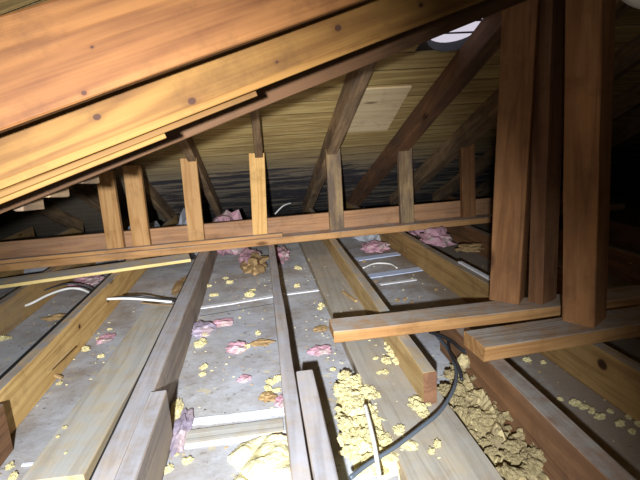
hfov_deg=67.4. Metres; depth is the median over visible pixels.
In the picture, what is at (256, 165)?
stud
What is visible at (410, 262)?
flakes
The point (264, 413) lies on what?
strip
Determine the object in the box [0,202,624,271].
horizontal beam
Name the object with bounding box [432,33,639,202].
rafter
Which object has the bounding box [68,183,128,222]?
rafter
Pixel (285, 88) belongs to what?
rafter
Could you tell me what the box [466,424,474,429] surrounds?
chunk
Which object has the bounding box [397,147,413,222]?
stud
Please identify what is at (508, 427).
chunk
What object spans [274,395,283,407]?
scrap
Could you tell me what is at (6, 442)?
joist
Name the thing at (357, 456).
chunk
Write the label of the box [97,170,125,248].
stud
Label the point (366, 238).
insulation
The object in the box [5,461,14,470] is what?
chunk
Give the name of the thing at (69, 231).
joist
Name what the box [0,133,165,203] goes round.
cleat
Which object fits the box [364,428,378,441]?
chunk
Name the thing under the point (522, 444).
chunk
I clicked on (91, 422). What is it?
plank
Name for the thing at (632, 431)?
chunk
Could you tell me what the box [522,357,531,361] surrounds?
chunk
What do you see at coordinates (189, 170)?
stud
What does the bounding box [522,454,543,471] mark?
chunk
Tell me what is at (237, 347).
scrap
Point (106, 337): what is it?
scrap
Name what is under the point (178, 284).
scrap
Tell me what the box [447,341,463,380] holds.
cable
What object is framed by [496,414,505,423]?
chunk
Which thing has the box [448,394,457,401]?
chunk
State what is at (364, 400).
chunk
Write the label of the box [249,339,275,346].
scrap
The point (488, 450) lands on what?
chunk
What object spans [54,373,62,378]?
splinter
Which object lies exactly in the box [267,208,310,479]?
joist
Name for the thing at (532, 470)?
chunk
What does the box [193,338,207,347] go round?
chunk
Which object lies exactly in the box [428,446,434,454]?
chunk
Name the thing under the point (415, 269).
strip
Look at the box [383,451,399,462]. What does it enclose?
chunk
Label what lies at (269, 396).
scrap
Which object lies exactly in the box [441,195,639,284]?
joist
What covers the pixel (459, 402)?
chunk
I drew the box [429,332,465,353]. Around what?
cable
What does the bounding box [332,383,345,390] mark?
chunk
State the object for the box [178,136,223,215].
rafter
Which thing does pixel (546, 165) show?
post
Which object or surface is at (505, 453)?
chunk
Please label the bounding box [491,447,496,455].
chunk
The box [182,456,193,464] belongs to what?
chunk
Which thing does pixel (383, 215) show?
board
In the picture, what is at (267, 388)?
chunk
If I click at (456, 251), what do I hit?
flakes
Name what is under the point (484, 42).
rafter
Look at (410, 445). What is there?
chunk
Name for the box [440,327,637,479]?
joist
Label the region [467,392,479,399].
chunk
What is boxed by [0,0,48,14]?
ceiling
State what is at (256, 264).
insulation
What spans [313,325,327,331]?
scrap
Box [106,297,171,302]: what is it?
cable
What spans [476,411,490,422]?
chunk
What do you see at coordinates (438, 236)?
scrap
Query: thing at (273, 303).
gap line
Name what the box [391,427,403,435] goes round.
chunk
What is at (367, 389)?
chunk
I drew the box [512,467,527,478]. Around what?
chunk
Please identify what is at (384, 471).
chunk
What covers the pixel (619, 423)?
chunk
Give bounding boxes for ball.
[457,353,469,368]
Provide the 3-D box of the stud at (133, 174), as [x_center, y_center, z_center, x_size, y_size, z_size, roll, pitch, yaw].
[-1.062,-0.190,2.792,0.100,0.488,0.039,-4,13,-7]
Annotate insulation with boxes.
[24,236,101,273]
[118,221,168,261]
[174,208,197,257]
[212,209,248,255]
[239,252,268,275]
[336,376,399,479]
[351,208,380,241]
[407,229,425,235]
[445,371,548,479]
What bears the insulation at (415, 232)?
on the floor
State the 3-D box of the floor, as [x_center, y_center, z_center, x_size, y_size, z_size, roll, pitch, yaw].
[0.002,0.612,0.924,6.700,0.020,7.930,-5,13,-6]
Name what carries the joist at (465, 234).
on the floor
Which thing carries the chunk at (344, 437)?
on the insulation at (365, 447)
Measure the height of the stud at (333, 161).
0.501 m
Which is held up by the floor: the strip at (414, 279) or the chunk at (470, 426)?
the strip at (414, 279)
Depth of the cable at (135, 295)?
2.24 m
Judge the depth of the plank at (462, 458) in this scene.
1.29 m
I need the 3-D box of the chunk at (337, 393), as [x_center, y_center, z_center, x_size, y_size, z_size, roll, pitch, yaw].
[0.065,0.452,1.426,0.060,0.026,0.040,-7,13,-16]
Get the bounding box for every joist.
[0,215,177,434]
[0,220,129,335]
[0,227,34,241]
[0,228,83,278]
[0,403,13,466]
[89,211,224,479]
[114,391,173,479]
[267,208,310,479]
[296,370,338,479]
[307,208,436,403]
[345,202,639,420]
[414,202,639,340]
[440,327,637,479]
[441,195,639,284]
[484,192,639,252]
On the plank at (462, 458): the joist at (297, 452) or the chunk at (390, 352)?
the chunk at (390, 352)
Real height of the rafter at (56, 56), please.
0.792 m
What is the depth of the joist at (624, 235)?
2.85 m
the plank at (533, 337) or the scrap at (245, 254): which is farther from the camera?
the scrap at (245, 254)
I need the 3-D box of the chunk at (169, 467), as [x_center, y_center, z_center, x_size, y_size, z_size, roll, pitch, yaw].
[-0.375,0.561,1.181,0.032,0.013,0.025,-12,15,-34]
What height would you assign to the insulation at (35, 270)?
0.189 m
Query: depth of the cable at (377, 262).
2.76 m
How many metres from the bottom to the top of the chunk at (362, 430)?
0.014 m
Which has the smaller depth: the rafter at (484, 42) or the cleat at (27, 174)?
the cleat at (27, 174)
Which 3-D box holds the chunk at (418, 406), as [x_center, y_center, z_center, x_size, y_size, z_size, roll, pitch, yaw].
[0.268,0.446,1.285,0.040,0.023,0.046,-10,14,-25]
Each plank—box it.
[22,302,173,479]
[298,240,502,479]
[328,285,639,342]
[464,306,639,361]
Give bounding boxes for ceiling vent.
[416,19,481,50]
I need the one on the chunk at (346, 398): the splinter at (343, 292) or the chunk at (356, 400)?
the chunk at (356, 400)
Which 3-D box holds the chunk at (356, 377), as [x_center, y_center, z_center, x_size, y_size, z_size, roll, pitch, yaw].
[0.118,0.427,1.485,0.041,0.019,0.033,-15,17,-41]
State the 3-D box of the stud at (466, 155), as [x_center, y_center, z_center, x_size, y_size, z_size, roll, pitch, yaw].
[0.955,-0.403,3.107,0.092,0.509,0.039,-7,13,-6]
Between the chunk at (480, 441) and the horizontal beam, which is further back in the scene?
the horizontal beam
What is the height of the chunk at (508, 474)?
0.023 m
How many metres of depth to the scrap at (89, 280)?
2.79 m
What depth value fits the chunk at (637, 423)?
1.23 m
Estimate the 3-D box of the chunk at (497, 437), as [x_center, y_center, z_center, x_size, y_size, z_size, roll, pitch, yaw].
[0.434,0.479,1.161,0.022,0.011,0.025,-9,14,-22]
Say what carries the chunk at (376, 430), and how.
on the insulation at (365, 447)
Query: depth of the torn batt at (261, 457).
1.17 m
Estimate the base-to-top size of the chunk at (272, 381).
0.016 m
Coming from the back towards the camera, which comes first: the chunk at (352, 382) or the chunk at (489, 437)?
the chunk at (352, 382)
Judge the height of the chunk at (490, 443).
0.018 m
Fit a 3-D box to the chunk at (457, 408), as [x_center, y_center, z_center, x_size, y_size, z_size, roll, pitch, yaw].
[0.369,0.449,1.276,0.025,0.010,0.020,-8,13,-19]
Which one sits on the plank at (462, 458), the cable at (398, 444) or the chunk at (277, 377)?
the cable at (398, 444)
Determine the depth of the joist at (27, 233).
3.94 m
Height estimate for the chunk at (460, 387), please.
0.022 m
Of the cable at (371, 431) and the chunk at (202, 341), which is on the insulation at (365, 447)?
the cable at (371, 431)
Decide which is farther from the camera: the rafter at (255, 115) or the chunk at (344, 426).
the rafter at (255, 115)
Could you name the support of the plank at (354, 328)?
on the joist at (417, 369)
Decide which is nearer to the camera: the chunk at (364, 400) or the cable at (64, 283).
the chunk at (364, 400)
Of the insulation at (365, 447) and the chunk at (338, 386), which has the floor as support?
the insulation at (365, 447)
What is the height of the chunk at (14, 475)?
0.016 m
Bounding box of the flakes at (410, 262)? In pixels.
[10,262,630,446]
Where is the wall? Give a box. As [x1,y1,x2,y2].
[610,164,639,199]
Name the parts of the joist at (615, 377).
trim strip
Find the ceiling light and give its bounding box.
[622,0,639,8]
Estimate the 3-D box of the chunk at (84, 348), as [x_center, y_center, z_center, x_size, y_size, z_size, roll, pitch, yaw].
[-0.929,0.430,1.900,0.042,0.027,0.033,9,18,44]
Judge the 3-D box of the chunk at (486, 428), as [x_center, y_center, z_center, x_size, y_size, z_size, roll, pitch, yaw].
[0.416,0.478,1.215,0.030,0.022,0.042,-15,17,-41]
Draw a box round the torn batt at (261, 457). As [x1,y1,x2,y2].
[227,434,290,479]
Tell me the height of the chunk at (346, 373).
0.017 m
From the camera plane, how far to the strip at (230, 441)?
1.27 m
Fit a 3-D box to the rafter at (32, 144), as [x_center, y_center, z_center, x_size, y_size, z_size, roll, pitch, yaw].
[-0.454,-0.210,0.760,2.611,1.022,0.040,-9,14,-20]
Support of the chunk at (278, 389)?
on the floor
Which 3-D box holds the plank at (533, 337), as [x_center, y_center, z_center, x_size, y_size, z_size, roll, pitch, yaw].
[1.910,0.150,1.641,3.001,0.044,0.121,-6,13,-10]
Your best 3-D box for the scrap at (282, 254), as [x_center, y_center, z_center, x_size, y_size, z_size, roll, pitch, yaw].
[-0.257,0.086,3.135,0.126,0.059,0.362,-5,13,-6]
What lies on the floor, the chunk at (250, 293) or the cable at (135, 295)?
the chunk at (250, 293)
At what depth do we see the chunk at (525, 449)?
1.10 m
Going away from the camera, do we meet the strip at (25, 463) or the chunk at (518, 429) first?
the chunk at (518, 429)
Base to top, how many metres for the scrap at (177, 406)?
0.017 m
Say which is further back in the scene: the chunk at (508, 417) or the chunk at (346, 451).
the chunk at (508, 417)
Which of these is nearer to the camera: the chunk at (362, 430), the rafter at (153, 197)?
the chunk at (362, 430)
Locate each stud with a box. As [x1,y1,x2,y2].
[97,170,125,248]
[122,165,151,246]
[180,157,204,240]
[249,153,267,234]
[325,148,343,229]
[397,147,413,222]
[459,142,475,216]
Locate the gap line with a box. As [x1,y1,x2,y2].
[202,303,273,315]
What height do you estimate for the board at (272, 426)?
0.006 m
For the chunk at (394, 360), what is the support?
on the plank at (462, 458)
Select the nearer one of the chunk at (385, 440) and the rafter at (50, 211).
the chunk at (385, 440)
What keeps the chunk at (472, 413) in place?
on the insulation at (497, 428)
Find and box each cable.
[25,287,88,306]
[44,283,92,290]
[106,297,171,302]
[118,295,175,300]
[348,336,457,479]
[362,262,397,268]
[363,403,381,479]
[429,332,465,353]
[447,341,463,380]
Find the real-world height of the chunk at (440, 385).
0.021 m
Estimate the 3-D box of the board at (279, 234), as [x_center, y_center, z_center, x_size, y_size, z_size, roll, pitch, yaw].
[-1.351,0.077,2.753,2.278,0.022,0.042,-6,13,-9]
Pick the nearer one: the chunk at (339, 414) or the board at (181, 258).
the chunk at (339, 414)
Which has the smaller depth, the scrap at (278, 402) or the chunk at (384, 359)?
the scrap at (278, 402)
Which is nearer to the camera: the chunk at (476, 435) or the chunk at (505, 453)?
the chunk at (505, 453)
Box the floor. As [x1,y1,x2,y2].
[0,195,639,479]
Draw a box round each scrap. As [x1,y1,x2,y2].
[40,313,65,320]
[68,274,104,287]
[96,333,115,344]
[170,398,183,426]
[170,408,194,457]
[171,275,186,296]
[191,320,215,337]
[212,318,232,327]
[225,341,247,353]
[236,374,250,382]
[238,247,260,266]
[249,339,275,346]
[258,391,277,402]
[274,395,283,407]
[275,245,289,263]
[307,345,331,355]
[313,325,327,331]
[361,240,390,252]
[419,226,455,246]
[455,243,484,251]
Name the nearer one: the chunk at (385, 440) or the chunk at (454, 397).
the chunk at (385, 440)
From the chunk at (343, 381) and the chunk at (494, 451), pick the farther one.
the chunk at (343, 381)
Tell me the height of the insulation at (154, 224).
0.264 m
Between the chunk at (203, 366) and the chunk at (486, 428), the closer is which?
the chunk at (486, 428)
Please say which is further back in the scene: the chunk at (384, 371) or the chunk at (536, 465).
the chunk at (384, 371)
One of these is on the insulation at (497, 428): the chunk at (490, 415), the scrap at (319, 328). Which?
the chunk at (490, 415)
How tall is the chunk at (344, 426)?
0.027 m
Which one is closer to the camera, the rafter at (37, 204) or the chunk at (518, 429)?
the rafter at (37, 204)
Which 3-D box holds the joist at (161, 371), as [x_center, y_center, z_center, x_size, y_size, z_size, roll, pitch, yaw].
[-0.619,0.241,2.371,0.068,0.142,4.051,-5,13,-7]
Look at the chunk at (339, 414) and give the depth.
1.31 m
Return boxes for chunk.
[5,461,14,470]
[7,471,18,479]
[81,346,90,351]
[164,463,173,474]
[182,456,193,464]
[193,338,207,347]
[199,363,208,369]
[244,291,254,296]
[264,385,271,391]
[265,378,276,385]
[272,387,280,392]
[274,374,280,382]
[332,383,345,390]
[333,388,345,396]
[334,406,341,411]
[334,411,346,418]
[337,417,353,423]
[337,418,351,431]
[337,431,352,446]
[338,443,358,458]
[339,370,351,379]
[340,380,348,386]
[342,394,357,404]
[343,387,352,394]
[344,378,359,386]
[350,395,363,404]
[350,432,366,445]
[351,448,359,456]
[353,374,361,382]
[354,415,366,424]
[355,426,365,434]
[355,454,364,464]
[360,399,368,405]
[360,453,381,472]
[361,385,376,394]
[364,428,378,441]
[365,412,381,425]
[367,391,380,399]
[373,427,382,436]
[373,466,389,475]
[380,356,390,364]
[380,432,392,446]
[381,369,388,374]
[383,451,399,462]
[386,348,394,357]
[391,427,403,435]
[392,357,398,364]
[397,436,418,450]
[408,396,421,402]
[412,399,427,412]
[417,411,429,418]
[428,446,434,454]
[433,439,440,447]
[437,384,450,389]
[439,386,450,397]
[443,370,453,379]
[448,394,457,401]
[451,381,465,392]
[454,406,462,411]
[455,396,464,406]
[458,377,467,385]
[461,411,468,422]
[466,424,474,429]
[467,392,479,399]
[467,407,481,418]
[469,430,481,441]
[472,419,488,431]
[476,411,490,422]
[477,424,491,432]
[478,438,488,445]
[484,414,493,422]
[484,440,494,447]
[484,447,492,455]
[486,434,493,440]
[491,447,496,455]
[494,435,503,440]
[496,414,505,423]
[496,462,516,479]
[499,449,512,458]
[501,440,520,453]
[504,425,511,429]
[505,414,512,421]
[509,453,520,464]
[511,434,524,440]
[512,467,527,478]
[516,428,524,436]
[517,438,526,450]
[519,452,534,464]
[520,447,530,452]
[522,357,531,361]
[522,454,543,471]
[523,465,532,474]
[527,447,543,459]
[531,469,540,475]
[569,399,581,406]
[577,404,589,409]
[588,407,595,413]
[594,413,605,419]
[606,408,613,413]
[615,419,625,426]
[628,428,635,434]
[634,420,639,426]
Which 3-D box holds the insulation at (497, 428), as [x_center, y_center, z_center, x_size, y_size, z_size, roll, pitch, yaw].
[0.425,0.452,1.328,0.188,0.059,0.589,-3,13,2]
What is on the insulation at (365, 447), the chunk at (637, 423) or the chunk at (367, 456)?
the chunk at (367, 456)
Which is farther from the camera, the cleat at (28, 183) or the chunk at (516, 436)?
the chunk at (516, 436)
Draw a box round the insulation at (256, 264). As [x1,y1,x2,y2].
[239,252,268,275]
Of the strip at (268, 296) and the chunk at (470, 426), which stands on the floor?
the strip at (268, 296)
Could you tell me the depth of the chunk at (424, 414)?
1.25 m
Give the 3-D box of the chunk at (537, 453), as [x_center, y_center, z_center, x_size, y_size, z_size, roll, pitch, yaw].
[0.489,0.486,1.087,0.043,0.021,0.038,0,13,17]
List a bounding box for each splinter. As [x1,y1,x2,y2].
[47,349,69,372]
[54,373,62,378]
[141,302,172,305]
[342,291,356,301]
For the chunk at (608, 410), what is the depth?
1.30 m
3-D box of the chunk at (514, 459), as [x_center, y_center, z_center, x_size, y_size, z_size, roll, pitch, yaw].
[0.445,0.495,1.088,0.035,0.014,0.032,-3,13,2]
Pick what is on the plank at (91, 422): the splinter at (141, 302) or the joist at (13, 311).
the splinter at (141, 302)
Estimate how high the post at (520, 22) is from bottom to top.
0.984 m
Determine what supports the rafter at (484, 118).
attached to the ceiling at (294, 128)
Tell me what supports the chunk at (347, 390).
on the insulation at (365, 447)
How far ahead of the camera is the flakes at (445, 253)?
1.77 m
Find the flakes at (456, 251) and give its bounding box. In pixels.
[13,251,613,471]
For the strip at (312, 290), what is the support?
on the floor
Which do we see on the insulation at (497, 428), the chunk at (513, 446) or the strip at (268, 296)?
the chunk at (513, 446)
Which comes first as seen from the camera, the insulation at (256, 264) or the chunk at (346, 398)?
the chunk at (346, 398)
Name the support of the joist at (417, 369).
on the floor
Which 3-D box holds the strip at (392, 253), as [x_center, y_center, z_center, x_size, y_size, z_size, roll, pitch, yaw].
[0.369,0.102,3.011,0.291,0.004,0.074,-7,13,-15]
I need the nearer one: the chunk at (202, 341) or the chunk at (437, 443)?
the chunk at (437, 443)
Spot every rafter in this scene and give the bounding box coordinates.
[0,0,365,132]
[0,0,483,190]
[0,0,525,212]
[15,197,44,211]
[32,200,83,232]
[41,186,68,197]
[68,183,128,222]
[77,174,98,182]
[115,161,176,219]
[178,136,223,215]
[250,109,262,157]
[302,61,377,213]
[345,11,501,205]
[389,0,631,206]
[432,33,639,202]
[475,82,639,198]
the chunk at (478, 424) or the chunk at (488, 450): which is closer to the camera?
the chunk at (488, 450)
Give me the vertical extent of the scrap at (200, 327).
0.035 m
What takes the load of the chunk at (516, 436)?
on the insulation at (497, 428)
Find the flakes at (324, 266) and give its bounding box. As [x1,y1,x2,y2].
[307,266,440,458]
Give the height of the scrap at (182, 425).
0.023 m
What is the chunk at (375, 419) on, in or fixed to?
on the insulation at (365, 447)
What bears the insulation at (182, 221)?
on the floor
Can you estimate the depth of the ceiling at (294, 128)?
3.10 m
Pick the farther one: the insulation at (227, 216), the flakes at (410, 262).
the insulation at (227, 216)
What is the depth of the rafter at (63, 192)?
1.11 m
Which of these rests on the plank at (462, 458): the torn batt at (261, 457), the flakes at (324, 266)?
the flakes at (324, 266)
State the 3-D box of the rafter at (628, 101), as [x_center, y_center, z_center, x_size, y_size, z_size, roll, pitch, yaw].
[1.764,-0.809,2.603,0.054,1.681,3.832,-6,13,-9]
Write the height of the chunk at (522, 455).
0.019 m
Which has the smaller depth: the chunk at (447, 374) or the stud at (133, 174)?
the chunk at (447, 374)
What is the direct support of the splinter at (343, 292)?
on the plank at (462, 458)
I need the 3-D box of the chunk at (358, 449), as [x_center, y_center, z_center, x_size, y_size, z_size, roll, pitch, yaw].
[0.086,0.510,1.171,0.041,0.020,0.035,-14,16,-39]
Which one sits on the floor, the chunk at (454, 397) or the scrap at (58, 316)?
the scrap at (58, 316)
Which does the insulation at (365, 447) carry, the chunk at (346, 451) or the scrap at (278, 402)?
the chunk at (346, 451)
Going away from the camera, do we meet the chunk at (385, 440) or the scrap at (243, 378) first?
the chunk at (385, 440)
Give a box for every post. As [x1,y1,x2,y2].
[489,0,540,304]
[528,0,564,304]
[562,0,615,327]
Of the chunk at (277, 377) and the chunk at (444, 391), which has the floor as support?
the chunk at (277, 377)
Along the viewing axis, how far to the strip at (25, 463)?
1.23 m
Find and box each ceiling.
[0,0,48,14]
[0,7,639,237]
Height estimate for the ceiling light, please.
0.285 m
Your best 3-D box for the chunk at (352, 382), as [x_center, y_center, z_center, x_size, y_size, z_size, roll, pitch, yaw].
[0.096,0.432,1.464,0.046,0.024,0.055,-6,13,-11]
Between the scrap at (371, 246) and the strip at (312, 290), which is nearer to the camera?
the strip at (312, 290)
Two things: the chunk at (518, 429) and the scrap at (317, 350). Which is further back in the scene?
the scrap at (317, 350)
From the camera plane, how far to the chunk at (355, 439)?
1.19 m
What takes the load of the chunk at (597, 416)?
on the floor
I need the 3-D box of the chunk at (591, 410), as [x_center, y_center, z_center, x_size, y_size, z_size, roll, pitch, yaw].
[0.740,0.464,1.304,0.028,0.013,0.016,-15,17,-41]
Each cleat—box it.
[0,33,380,189]
[0,91,256,197]
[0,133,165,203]
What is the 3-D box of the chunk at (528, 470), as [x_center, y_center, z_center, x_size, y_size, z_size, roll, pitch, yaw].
[0.460,0.505,1.053,0.029,0.013,0.027,0,13,17]
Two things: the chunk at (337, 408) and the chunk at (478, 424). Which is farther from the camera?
the chunk at (337, 408)
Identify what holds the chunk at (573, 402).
on the floor
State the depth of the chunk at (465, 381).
1.42 m
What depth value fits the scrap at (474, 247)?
2.65 m
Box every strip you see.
[21,462,33,466]
[173,407,283,427]
[184,429,285,448]
[201,295,272,308]
[283,289,318,295]
[355,252,400,260]
[366,267,422,277]
[379,278,416,284]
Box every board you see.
[0,191,562,258]
[0,232,281,263]
[0,253,190,288]
[184,418,282,444]
[346,85,411,132]
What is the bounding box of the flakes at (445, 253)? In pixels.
[0,253,639,474]
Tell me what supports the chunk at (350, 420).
on the insulation at (365, 447)
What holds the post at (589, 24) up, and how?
on the plank at (533, 337)
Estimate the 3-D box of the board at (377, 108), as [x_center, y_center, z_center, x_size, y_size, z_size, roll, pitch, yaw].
[0.281,-0.696,2.598,0.291,0.213,0.487,-5,13,-6]
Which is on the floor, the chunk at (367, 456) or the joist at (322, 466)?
the joist at (322, 466)
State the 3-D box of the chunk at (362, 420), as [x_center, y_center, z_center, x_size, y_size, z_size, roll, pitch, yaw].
[0.108,0.470,1.262,0.031,0.019,0.033,-15,17,-41]
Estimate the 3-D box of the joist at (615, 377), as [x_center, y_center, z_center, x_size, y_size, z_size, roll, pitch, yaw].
[0.614,0.127,2.507,0.049,0.150,4.058,-6,13,-9]
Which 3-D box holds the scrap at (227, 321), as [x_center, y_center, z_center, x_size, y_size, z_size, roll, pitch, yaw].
[-0.430,0.356,2.081,0.109,0.020,0.072,-8,13,-17]
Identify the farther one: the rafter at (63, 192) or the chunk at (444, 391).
the chunk at (444, 391)
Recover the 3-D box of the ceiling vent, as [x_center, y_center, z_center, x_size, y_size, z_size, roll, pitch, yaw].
[0.557,-0.869,1.965,0.520,0.201,0.479,-5,13,-6]
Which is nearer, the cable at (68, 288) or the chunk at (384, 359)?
the chunk at (384, 359)
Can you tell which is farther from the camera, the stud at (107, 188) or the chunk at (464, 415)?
the stud at (107, 188)
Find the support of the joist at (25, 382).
on the floor
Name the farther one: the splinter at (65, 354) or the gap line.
the gap line
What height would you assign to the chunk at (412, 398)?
0.015 m
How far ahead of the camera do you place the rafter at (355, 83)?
2.50 m
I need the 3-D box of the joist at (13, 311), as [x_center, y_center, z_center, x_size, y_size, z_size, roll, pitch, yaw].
[-1.482,0.251,2.569,0.068,0.142,3.451,-5,13,-6]
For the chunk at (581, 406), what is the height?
0.013 m
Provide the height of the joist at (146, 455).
0.141 m

